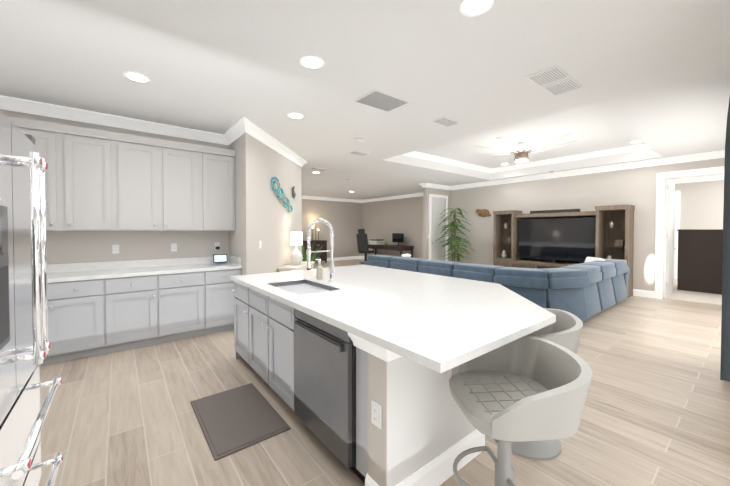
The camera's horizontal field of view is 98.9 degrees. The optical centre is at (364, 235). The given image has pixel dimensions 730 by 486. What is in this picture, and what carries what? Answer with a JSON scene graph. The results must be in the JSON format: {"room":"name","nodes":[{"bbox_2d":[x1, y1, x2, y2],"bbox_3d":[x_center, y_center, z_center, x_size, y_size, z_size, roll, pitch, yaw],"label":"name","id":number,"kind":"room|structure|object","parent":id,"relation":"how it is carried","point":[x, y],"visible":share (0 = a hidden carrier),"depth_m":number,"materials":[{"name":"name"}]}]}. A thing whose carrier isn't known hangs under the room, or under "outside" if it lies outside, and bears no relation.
{"room":"kitchen","nodes":[
{"label":"kitchen","id":0,"kind":"room"},
{"bbox_2d":[0,109,301,274],"bbox_3d":[-4.441,-0.137,7.107,4.270,2.870,7.950,-1,1,-38],"label":"wall","id":1,"kind":"structure","parent":0,"point":[267,218],"depth_m":4.51,"materials":[{"name":"beige paint"}]},
{"bbox_2d":[0,95,3,109],"bbox_3d":[-1.560,-1.392,0.257,0.100,0.125,8.000,-1,1,-38],"label":"crown molding","id":2,"kind":"structure","parent":1,"relation":"attached to","point":[1,96],"depth_m":3.40,"materials":[{"name":"white wood"}]},
{"bbox_2d":[14,123,61,230],"bbox_3d":[-3.729,-0.604,3.429,0.596,1.110,0.346,-1,1,-38],"label":"upper cabinet","id":3,"kind":"object","parent":1,"relation":"attached to","point":[48,140],"depth_m":3.43,"materials":[{"name":"grey paint"}]},
{"bbox_2d":[62,131,117,230],"bbox_3d":[-3.311,-0.610,3.759,0.470,1.110,0.346,-1,1,-38],"label":"upper cabinet","id":4,"kind":"object","parent":1,"relation":"attached to","point":[99,180],"depth_m":3.63,"materials":[{"name":"grey paint"}]},
{"bbox_2d":[112,245,118,253],"bbox_3d":[-3.233,0.180,4.054,0.070,0.114,0.009,-1,1,-38],"label":"outlet","id":5,"kind":"object","parent":1,"relation":"attached to","point":[115,249],"depth_m":4.05,"materials":[{"name":"white plastic"}]},
{"bbox_2d":[114,139,161,230],"bbox_3d":[-2.944,-0.615,4.048,0.465,1.110,0.346,-1,1,-38],"label":"upper cabinet","id":6,"kind":"object","parent":1,"relation":"attached to","point":[138,164],"depth_m":3.92,"materials":[{"name":"grey paint"}]},
{"bbox_2d":[171,243,176,251],"bbox_3d":[-2.723,0.173,4.456,0.070,0.114,0.009,-1,1,-38],"label":"outlet","id":7,"kind":"object","parent":1,"relation":"attached to","point":[173,245],"depth_m":4.45,"materials":[{"name":"white plastic"}]},
{"bbox_2d":[162,143,201,230],"bbox_3d":[-2.579,-0.620,4.336,0.465,1.110,0.346,-1,1,-38],"label":"upper cabinet","id":8,"kind":"object","parent":1,"relation":"attached to","point":[181,166],"depth_m":4.21,"materials":[{"name":"grey paint"}]},
{"bbox_2d":[215,242,219,249],"bbox_3d":[-2.264,0.168,4.795,0.070,0.114,0.045,-1,1,-38],"label":"outlet","id":9,"kind":"object","parent":1,"relation":"attached to","point":[217,244],"depth_m":4.79,"materials":[{"name":"white plastic"}]},
{"bbox_2d":[202,151,234,230],"bbox_3d":[-2.213,-0.625,4.625,0.466,1.110,0.346,-1,1,-38],"label":"upper cabinet","id":10,"kind":"object","parent":1,"relation":"attached to","point":[218,168],"depth_m":4.50,"materials":[{"name":"grey paint"}]},
{"bbox_2d":[217,135,306,166],"bbox_3d":[-1.786,-1.489,5.879,1.849,0.125,1.090,-1,1,-38],"label":"crown molding","id":11,"kind":"structure","parent":1,"relation":"attached to","point":[296,159],"depth_m":5.96,"materials":[{"name":"white wood"}]},
{"bbox_2d":[228,117,296,154],"bbox_3d":[-1.076,-1.473,4.979,1.849,0.125,0.961,-1,1,-38],"label":"crown molding","id":12,"kind":"structure","parent":1,"relation":"attached to","point":[240,127],"depth_m":4.57,"materials":[{"name":"white wood"}]},
{"bbox_2d":[271,177,295,212],"bbox_3d":[-1.437,-0.698,5.607,0.024,0.550,1.174,0,1,7],"label":"wall art","id":13,"kind":"object","parent":1,"relation":"attached to","point":[280,193],"visible":1,"depth_m":5.44,"materials":[{"name":"teal metal"}]},
{"bbox_2d":[302,199,361,257],"bbox_3d":[-3.147,-0.241,13.112,7.500,2.870,0.120,-1,1,-38],"label":"wall","id":14,"kind":"structure","parent":0,"point":[344,219],"depth_m":14.46,"materials":[{"name":"beige paint"}]},
{"bbox_2d":[302,196,359,202],"bbox_3d":[-3.079,-1.612,13.002,7.500,0.125,0.100,-1,1,-38],"label":"crown molding","id":15,"kind":"structure","parent":14,"relation":"attached to","point":[303,197],"depth_m":14.28,"materials":[{"name":"white wood"}]},
{"bbox_2d":[0,0,729,199],"bbox_3d":[1.621,-1.751,7.281,14.400,0.350,15.500,-1,1,-38],"label":"ceiling","id":16,"kind":"structure","parent":0,"point":[654,75],"depth_m":2.92,"materials":[{"name":"white paint"}]},
{"bbox_2d":[123,71,149,82],"bbox_3d":[-2.162,-1.498,2.965,0.207,0.007,0.207,1,1,43],"label":"recessed light","id":17,"kind":"object","parent":16,"relation":"in","point":[134,76],"depth_m":2.96,"materials":[{"name":"white"}]},
{"bbox_2d":[287,112,303,118],"bbox_3d":[-0.880,-1.515,3.963,0.207,0.007,0.207,0,1,25],"label":"recessed light","id":18,"kind":"object","parent":16,"relation":"in","point":[294,115],"depth_m":3.94,"materials":[{"name":"white plastic"}]},
{"bbox_2d":[300,55,323,68],"bbox_3d":[-0.459,-1.493,2.703,0.207,0.007,0.207,1,1,43],"label":"recessed light","id":19,"kind":"object","parent":16,"relation":"in","point":[312,62],"depth_m":2.69,"materials":[{"name":"white"}]},
{"bbox_2d":[354,89,409,111],"bbox_3d":[0.189,-1.495,3.460,0.522,0.030,0.366,-1,1,-38],"label":"ceiling vent","id":20,"kind":"object","parent":16,"relation":"in","point":[377,99],"depth_m":3.50,"materials":[{"name":"white plastic"}]},
{"bbox_2d":[432,116,459,126],"bbox_3d":[1.065,-1.506,4.109,0.370,0.030,0.205,-1,1,-38],"label":"ceiling vent","id":21,"kind":"object","parent":16,"relation":"in","point":[444,121],"depth_m":4.16,"materials":[{"name":"white plastic"}]},
{"bbox_2d":[402,151,491,172],"bbox_3d":[2.019,-1.828,7.727,4.180,0.110,0.090,-1,1,-38],"label":"crown molding","id":22,"kind":"structure","parent":16,"relation":"attached to","point":[415,154],"depth_m":7.74,"materials":[{"name":"white"}]},
{"bbox_2d":[460,0,493,16],"bbox_3d":[0.720,-1.481,2.015,0.207,0.007,0.207,1,1,43],"label":"recessed light","id":23,"kind":"object","parent":16,"relation":"in","point":[471,8],"depth_m":2.03,"materials":[{"name":"white plastic"}]},
{"bbox_2d":[474,131,576,162],"bbox_3d":[3.141,-1.673,6.280,1.842,0.370,1.862,-1,1,-38],"label":"ceiling fan","id":24,"kind":"object","parent":16,"relation":"hanging from","point":[521,156],"visible":1,"depth_m":6.16,"materials":[{"name":"white"}]},
{"bbox_2d":[527,65,582,95],"bbox_3d":[1.836,-1.487,3.007,0.665,0.030,0.262,-1,1,-38],"label":"ceiling vent","id":25,"kind":"object","parent":16,"relation":"in","point":[552,74],"depth_m":3.03,"materials":[{"name":"white plastic"}]},
{"bbox_2d":[492,144,650,172],"bbox_3d":[4.724,-1.826,7.600,0.090,0.110,3.420,-1,1,-38],"label":"crown molding","id":26,"kind":"structure","parent":16,"relation":"attached to","point":[626,149],"depth_m":7.31,"materials":[{"name":"white wood"}]},
{"bbox_2d":[39,259,729,485],"bbox_3d":[1.354,1.297,7.187,17.000,0.001,18.000,-1,1,-38],"label":"floor","id":27,"kind":"structure","parent":0,"point":[656,410],"depth_m":2.34,"materials":[{"name":"tile"}]},
{"bbox_2d":[0,110,62,485],"bbox_3d":[-1.546,0.482,0.938,0.845,1.845,0.840,-1,1,-38],"label":"refrigerator","id":28,"kind":"object","parent":27,"relation":"on","point":[25,345],"visible":1,"depth_m":1.14,"materials":[{"name":"silver metal"}]},
{"bbox_2d":[39,278,114,365],"bbox_3d":[-3.468,0.923,3.481,1.038,0.874,0.630,-1,1,-38],"label":"base cabinet","id":29,"kind":"object","parent":27,"relation":"on","point":[89,318],"depth_m":3.40,"materials":[{"name":"grey paint"}]},
{"bbox_2d":[47,256,241,282],"bbox_3d":[-2.905,0.408,3.909,2.462,0.140,0.641,-1,1,-38],"label":"countertop","id":30,"kind":"structure","parent":29,"relation":"on","point":[84,271],"depth_m":3.98,"materials":[{"name":"white stone"}]},
{"bbox_2d":[213,254,227,262],"bbox_3d":[-2.169,0.352,4.683,0.190,0.137,0.081,-1,1,-30],"label":"smart display","id":31,"kind":"object","parent":30,"relation":"on","point":[219,258],"visible":1,"depth_m":4.66,"materials":[{"name":"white plastic"}]},
{"bbox_2d":[115,271,210,351],"bbox_3d":[-2.716,0.913,4.073,1.164,0.874,0.630,-1,1,-38],"label":"base cabinet","id":32,"kind":"object","parent":27,"relation":"on","point":[150,309],"depth_m":3.85,"materials":[{"name":"grey paint"}]},
{"bbox_2d":[211,269,240,333],"bbox_3d":[-2.157,0.906,4.514,0.548,0.874,0.630,-1,1,-38],"label":"base cabinet","id":33,"kind":"object","parent":27,"relation":"on","point":[222,295],"depth_m":4.29,"materials":[{"name":"grey paint"}]},
{"bbox_2d":[190,383,290,460],"bbox_3d":[-0.982,1.370,2.398,0.500,0.018,0.830,-1,1,-38],"label":"rug","id":34,"kind":"object","parent":27,"relation":"on","point":[233,420],"visible":0.96,"depth_m":2.31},
{"bbox_2d":[277,261,314,271],"bbox_3d":[-1.252,0.930,5.803,0.340,0.780,1.100,0,1,7],"label":"console table","id":35,"kind":"object","parent":27,"relation":"on","point":[292,267],"visible":0.21,"depth_m":5.46,"materials":[{"name":"beige"}]},
{"bbox_2d":[290,232,302,264],"bbox_3d":[-1.258,0.240,5.741,0.227,0.600,0.227,-1,1,-38],"label":"table lamp","id":36,"kind":"object","parent":35,"relation":"on","point":[296,257],"visible":1,"depth_m":5.66,"materials":[{"name":"ceramic"}]},
{"bbox_2d":[302,240,321,260],"bbox_3d":[-1.443,0.691,7.650,1.108,1.196,1.113,-1,1,-38],"label":"palm","id":37,"kind":"object","parent":27,"relation":"on","point":[304,255],"visible":0.19,"depth_m":7.62,"materials":[{"name":"green plant"}]},
{"bbox_2d":[303,240,326,262],"bbox_3d":[-2.450,0.712,13.254,1.690,0.960,0.535,-1,1,-38],"label":"dresser","id":38,"kind":"object","parent":27,"relation":"on","point":[322,256],"visible":0.27,"depth_m":13.34,"materials":[{"name":"brown wood"}]},
{"bbox_2d":[230,273,485,485],"bbox_3d":[-0.356,0.936,2.718,0.908,0.876,2.506,-1,1,-38],"label":"kitchen island","id":39,"kind":"object","parent":27,"relation":"on","point":[352,366],"depth_m":1.80,"materials":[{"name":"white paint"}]},
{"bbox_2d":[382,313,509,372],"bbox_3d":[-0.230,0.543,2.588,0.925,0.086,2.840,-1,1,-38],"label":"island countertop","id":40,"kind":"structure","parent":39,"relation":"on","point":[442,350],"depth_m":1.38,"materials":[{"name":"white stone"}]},
{"bbox_2d":[266,277,345,296],"bbox_3d":[-0.562,0.580,2.804,0.424,0.243,0.694,-1,1,-38],"label":"sink","id":41,"kind":"object","parent":40,"relation":"in","point":[303,288],"depth_m":2.86,"materials":[{"name":"silver metal"}]},
{"bbox_2d":[315,259,322,278],"bbox_3d":[-0.471,0.345,3.209,0.079,0.207,0.068,-1,1,-38],"label":"soap bottle","id":42,"kind":"object","parent":40,"relation":"on","point":[319,271],"visible":1,"depth_m":3.19,"materials":[{"name":"white plastic"}]},
{"bbox_2d":[306,218,335,281],"bbox_3d":[-0.407,0.147,2.953,0.303,0.613,0.097,-1,1,-38],"label":"faucet","id":43,"kind":"object","parent":40,"relation":"on","point":[309,251],"visible":1,"depth_m":2.98,"materials":[{"name":"silver metal"}]},
{"bbox_2d":[356,229,374,262],"bbox_3d":[0.001,0.467,13.015,0.849,1.457,0.758,-1,1,-38],"label":"office chair","id":44,"kind":"object","parent":27,"relation":"on","point":[362,241],"visible":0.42,"depth_m":12.74,"materials":[{"name":"grey"}]},
{"bbox_2d":[364,244,413,260],"bbox_3d":[0.956,0.805,13.361,0.730,0.770,2.400,-1,1,-38],"label":"desk","id":45,"kind":"object","parent":27,"relation":"on","point":[393,247],"visible":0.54,"depth_m":12.67,"materials":[{"name":"brown wood"}]},
{"bbox_2d":[369,239,384,244],"bbox_3d":[0.535,0.300,13.911,0.500,0.219,0.500,-1,1,-38],"label":"printer","id":46,"kind":"object","parent":45,"relation":"on","point":[376,241],"visible":0.89,"depth_m":13.77,"materials":[{"name":"white plastic"}]},
{"bbox_2d":[392,233,403,245],"bbox_3d":[1.379,0.172,12.919,0.200,0.509,0.640,-1,1,-38],"label":"monitor","id":47,"kind":"object","parent":45,"relation":"on","point":[398,237],"visible":1,"depth_m":12.85,"materials":[{"name":"black plastic"}]},
{"bbox_2d":[436,208,474,261],"bbox_3d":[2.748,0.196,9.653,1.055,2.115,1.058,-1,1,-38],"label":"plant","id":48,"kind":"object","parent":27,"relation":"on","point":[452,235],"visible":0.94,"depth_m":9.59,"materials":[{"name":"green plant"}]},
{"bbox_2d":[361,253,629,321],"bbox_3d":[2.620,0.864,6.848,3.637,0.876,4.392,-1,1,-38],"label":"sectional sofa","id":49,"kind":"object","parent":27,"relation":"on","point":[587,289],"visible":0.62,"depth_m":4.91,"materials":[{"name":"blue fabric"}]},
{"bbox_2d":[449,336,592,485],"bbox_3d":[0.692,0.965,1.476,0.602,0.860,0.618,-1,1,-38],"label":"bar stool","id":50,"kind":"object","parent":27,"relation":"on","point":[525,388],"visible":0.98,"depth_m":1.43,"materials":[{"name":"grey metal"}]},
{"bbox_2d":[495,308,582,459],"bbox_3d":[1.125,0.954,2.129,0.619,0.860,0.616,-1,1,-38],"label":"bar stool","id":51,"kind":"object","parent":27,"relation":"on","point":[565,329],"visible":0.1,"depth_m":1.99,"materials":[{"name":"white leather"}]},
{"bbox_2d":[493,204,634,297],"bbox_3d":[4.672,0.315,7.749,0.560,1.944,2.984,-1,1,-38],"label":"entertainment center","id":52,"kind":"object","parent":27,"relation":"on","point":[549,238],"visible":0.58,"depth_m":7.57,"materials":[{"name":"brown wood"}]},
{"bbox_2d":[362,196,422,258],"bbox_3d":[1.572,-0.244,13.280,0.120,2.870,5.700,-1,1,-38],"label":"wall","id":53,"kind":"structure","parent":0,"point":[384,219],"depth_m":13.50,"materials":[{"name":"beige paint"}]},
{"bbox_2d":[360,193,422,202],"bbox_3d":[1.560,-1.613,13.094,0.100,0.125,5.460,-1,1,-38],"label":"crown molding","id":54,"kind":"structure","parent":53,"relation":"attached to","point":[417,194],"depth_m":13.49,"materials":[{"name":"white wood"}]},
{"bbox_2d":[423,187,449,260],"bbox_3d":[2.648,-0.195,10.423,1.970,2.870,0.120,-1,1,-38],"label":"wall","id":55,"kind":"structure","parent":0,"point":[427,191],"depth_m":9.84,"materials":[{"name":"beige paint"}]},
{"bbox_2d":[431,197,444,260],"bbox_3d":[2.375,0.010,10.150,0.740,2.450,0.117,-1,1,-38],"label":"door","id":56,"kind":"structure","parent":55,"relation":"attached to","point":[437,247],"depth_m":10.15,"materials":[{"name":"white"}]},
{"bbox_2d":[424,183,451,189],"bbox_3d":[2.326,-1.560,10.025,1.200,0.125,0.130,-1,1,-38],"label":"crown molding","id":57,"kind":"structure","parent":55,"relation":"attached to","point":[437,186],"depth_m":10.01,"materials":[{"name":"white wood"}]},
{"bbox_2d":[429,194,447,260],"bbox_3d":[2.388,-0.030,10.133,0.920,2.550,0.018,-1,1,-38],"label":"door frame","id":58,"kind":"structure","parent":55,"relation":"attached to","point":[430,205],"depth_m":9.89,"materials":[{"name":"white wood"}]},
{"bbox_2d":[450,158,724,290],"bbox_3d":[4.879,-0.153,8.038,0.120,2.870,6.630,-1,1,-38],"label":"wall","id":59,"kind":"structure","parent":0,"point":[636,187],"depth_m":7.58,"materials":[{"name":"beige paint"}]},
{"bbox_2d":[476,209,490,216],"bbox_3d":[3.599,-0.681,9.506,0.066,0.254,0.517,-1,1,-38],"label":"carving","id":60,"kind":"object","parent":59,"relation":"attached to","point":[483,213],"visible":0.98,"depth_m":9.47,"materials":[{"name":"brown wood"}]},
{"bbox_2d":[315,256,654,297],"bbox_3d":[1.612,1.225,7.262,13.700,0.140,15.000,-1,1,-38],"label":"baseboard","id":61,"kind":"structure","parent":59,"relation":"attached to","point":[644,293],"depth_m":6.73,"materials":[{"name":"white paint"}]},
{"bbox_2d":[452,150,724,189],"bbox_3d":[4.830,-1.524,7.899,0.100,0.125,6.510,-1,1,-38],"label":"crown molding","id":62,"kind":"structure","parent":59,"relation":"attached to","point":[715,154],"depth_m":7.02,"materials":[{"name":"white"}]},
{"bbox_2d":[663,178,675,297],"bbox_3d":[6.551,0.060,6.692,0.844,2.470,0.099,-1,1,-38],"label":"door leaf","id":63,"kind":"structure","parent":59,"relation":"in","point":[669,248],"depth_m":6.55,"materials":[{"name":"white"}]},
{"bbox_2d":[654,166,723,298],"bbox_3d":[6.399,0.020,6.113,0.156,2.590,1.040,-1,1,-38],"label":"door frame","id":64,"kind":"structure","parent":59,"relation":"attached to","point":[659,235],"depth_m":6.42,"materials":[{"name":"white"}]},
{"bbox_2d":[665,279,721,305],"bbox_3d":[7.781,1.285,7.492,3.730,0.012,4.080,-1,1,-38],"label":"floor","id":65,"kind":"structure","parent":0,"point":[700,297],"depth_m":6.61,"materials":[{"name":"beige wood"}]},
{"bbox_2d":[677,229,722,294],"bbox_3d":[7.887,0.577,7.086,0.590,1.418,1.110,-1,1,-38],"label":"armoire","id":66,"kind":"object","parent":65,"relation":"on","point":[700,255],"visible":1,"depth_m":7.05,"materials":[{"name":"brown wood"}]},
{"bbox_2d":[664,180,723,228],"bbox_3d":[9.292,-0.164,8.659,0.120,2.870,4.320,-1,1,-38],"label":"wall","id":67,"kind":"structure","parent":0,"point":[701,205],"depth_m":8.59,"materials":[{"name":"beige paint"}]},
{"bbox_2d":[663,191,679,278],"bbox_3d":[8.672,-0.010,9.306,0.055,2.540,0.980,-1,1,-38],"label":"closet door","id":68,"kind":"structure","parent":67,"relation":"in","point":[676,222],"depth_m":8.96,"materials":[{"name":"white"}]},
{"bbox_2d":[671,175,723,183],"bbox_3d":[9.206,-1.535,8.567,0.100,0.125,4.080,-1,1,-38],"label":"crown molding","id":69,"kind":"structure","parent":67,"relation":"attached to","point":[701,179],"depth_m":8.55,"materials":[{"name":"white wood"}]},
{"bbox_3d":[4.609,-1.363,3.665,3.392,0.044,0.131,-1,1,-38],"label":"curtain rod","id":70,"kind":"object","parent":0,"visible":0},
{"bbox_2d":[720,98,729,381],"bbox_3d":[3.633,0.009,3.006,0.694,2.680,0.215,-1,1,-38],"label":"curtain","id":71,"kind":"object","parent":70,"relation":"hanging from","point":[725,350],"visible":1,"depth_m":2.88,"materials":[{"name":"fabric"}]}
]}

